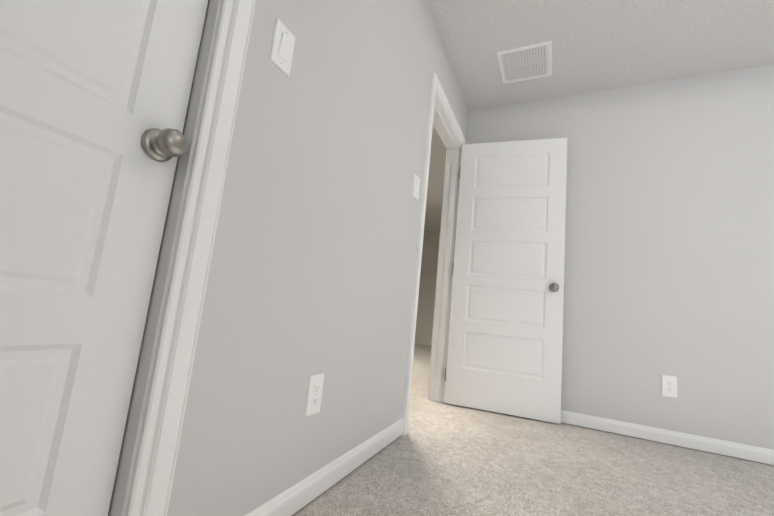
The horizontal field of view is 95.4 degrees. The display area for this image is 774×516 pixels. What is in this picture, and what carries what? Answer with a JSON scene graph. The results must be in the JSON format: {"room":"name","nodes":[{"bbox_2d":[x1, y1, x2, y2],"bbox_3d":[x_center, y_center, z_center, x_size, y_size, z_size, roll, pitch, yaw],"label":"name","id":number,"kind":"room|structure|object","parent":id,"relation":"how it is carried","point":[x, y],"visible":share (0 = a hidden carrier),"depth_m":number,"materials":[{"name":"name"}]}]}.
{"room":"empty bedroom","nodes":[
{"label":"empty bedroom","id":0,"kind":"room"},
{"bbox_2d":[167,0,467,515],"bbox_3d":[-0.089,-0.361,1.578,0.120,2.440,3.286,2,-9,25],"label":"wall","id":1,"kind":"structure","parent":0,"point":[312,266],"depth_m":1.12,"materials":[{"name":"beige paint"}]},
{"bbox_2d":[0,0,207,515],"bbox_3d":[-0.540,-0.362,0.513,0.101,2.007,0.559,2,-9,25],"label":"closet door","id":2,"kind":"structure","parent":1,"relation":"in","point":[94,97],"depth_m":0.60,"materials":[{"name":"white wood"}]},
{"bbox_2d":[108,0,222,515],"bbox_3d":[-0.578,-0.366,0.533,0.121,2.049,0.607,2,-9,25],"label":"door frame","id":3,"kind":"structure","parent":1,"relation":"attached to","point":[135,420],"depth_m":0.71,"materials":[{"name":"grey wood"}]},
{"bbox_2d":[126,0,255,515],"bbox_3d":[-0.511,-0.391,0.508,0.022,2.105,0.720,2,-9,25],"label":"trim","id":4,"kind":"structure","parent":1,"relation":"attached to","point":[153,476],"depth_m":0.74,"materials":[{"name":"white wood"}]},
{"bbox_2d":[269,18,294,76],"bbox_3d":[-0.288,-0.587,0.984,0.012,0.128,0.078,2,-9,25],"label":"light switch","id":5,"kind":"object","parent":1,"relation":"attached to","point":[282,48],"visible":1,"depth_m":0.97,"materials":[{"name":"white plastic"}]},
{"bbox_2d":[305,373,323,416],"bbox_3d":[-0.237,0.450,1.162,0.009,0.128,0.078,2,-9,25],"label":"electrical outlet","id":6,"kind":"object","parent":1,"relation":"attached to","point":[314,394],"visible":1,"depth_m":1.15,"materials":[{"name":"white plastic"}]},
{"bbox_2d":[245,418,403,515],"bbox_3d":[-0.191,0.776,1.275,0.014,0.078,1.321,2,-9,25],"label":"baseboard","id":7,"kind":"structure","parent":1,"relation":"attached to","point":[294,499],"depth_m":1.22,"materials":[{"name":"white wood"}]},
{"bbox_2d":[413,174,419,199],"bbox_3d":[0.168,-0.397,1.968,0.012,0.128,0.078,2,-9,25],"label":"light switch","id":8,"kind":"object","parent":1,"relation":"attached to","point":[416,187],"visible":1,"depth_m":1.96,"materials":[{"name":"white plastic"}]},
{"bbox_2d":[402,72,466,435],"bbox_3d":[0.312,-0.025,2.462,0.167,2.113,0.940,2,-9,25],"label":"door frame","id":9,"kind":"structure","parent":1,"relation":"attached to","point":[445,131],"depth_m":2.71,"materials":[{"name":"white wood"}]},
{"bbox_2d":[444,138,566,423],"bbox_3d":[0.879,0.082,2.604,0.794,2.035,0.106,3,-9,20],"label":"hall door","id":10,"kind":"structure","parent":1,"relation":"in","point":[505,342],"depth_m":2.60,"materials":[{"name":"white painted wood"},{"name":"satin nickel"}]},
{"bbox_2d":[415,232,439,345],"bbox_3d":[1.446,0.653,7.402,1.980,2.440,0.120,2,-9,25],"label":"wall","id":11,"kind":"structure","parent":0,"point":[426,297],"depth_m":7.60,"materials":[{"name":"paint"}]},
{"bbox_2d":[292,344,773,515],"bbox_3d":[0.134,1.246,3.643,8.620,0.080,7.720,2,-9,25],"label":"floor","id":12,"kind":"structure","parent":0,"point":[441,459],"depth_m":1.56,"materials":[{"name":"carpet"}]},
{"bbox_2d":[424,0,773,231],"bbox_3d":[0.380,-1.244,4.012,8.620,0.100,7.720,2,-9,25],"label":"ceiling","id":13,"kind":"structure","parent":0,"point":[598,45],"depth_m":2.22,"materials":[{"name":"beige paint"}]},
{"bbox_2d":[497,41,551,83],"bbox_3d":[0.971,-1.359,2.474,0.340,0.009,0.348,2,-9,25],"label":"ceiling vent","id":14,"kind":"object","parent":13,"relation":"in","point":[533,61],"visible":1,"depth_m":2.45,"materials":[{"name":"white metal"}]},
{"bbox_2d":[466,64,773,465],"bbox_3d":[2.258,-0.037,2.201,3.620,2.440,0.120,2,-9,25],"label":"wall","id":15,"kind":"structure","parent":0,"point":[669,248],"depth_m":2.32,"materials":[{"name":"beige paint"}]},
{"bbox_2d":[561,410,773,464],"bbox_3d":[2.062,1.105,1.995,3.500,0.078,0.014,2,-9,25],"label":"baseboard","id":16,"kind":"structure","parent":15,"relation":"attached to","point":[737,450],"depth_m":2.14,"materials":[{"name":"white wood"}]},
{"bbox_2d":[661,375,676,397],"bbox_3d":[1.762,0.801,2.196,0.078,0.128,0.009,2,-9,25],"label":"electrical outlet","id":17,"kind":"object","parent":15,"relation":"attached to","point":[669,385],"visible":1,"depth_m":2.19,"materials":[{"name":"white plastic"}]}
]}

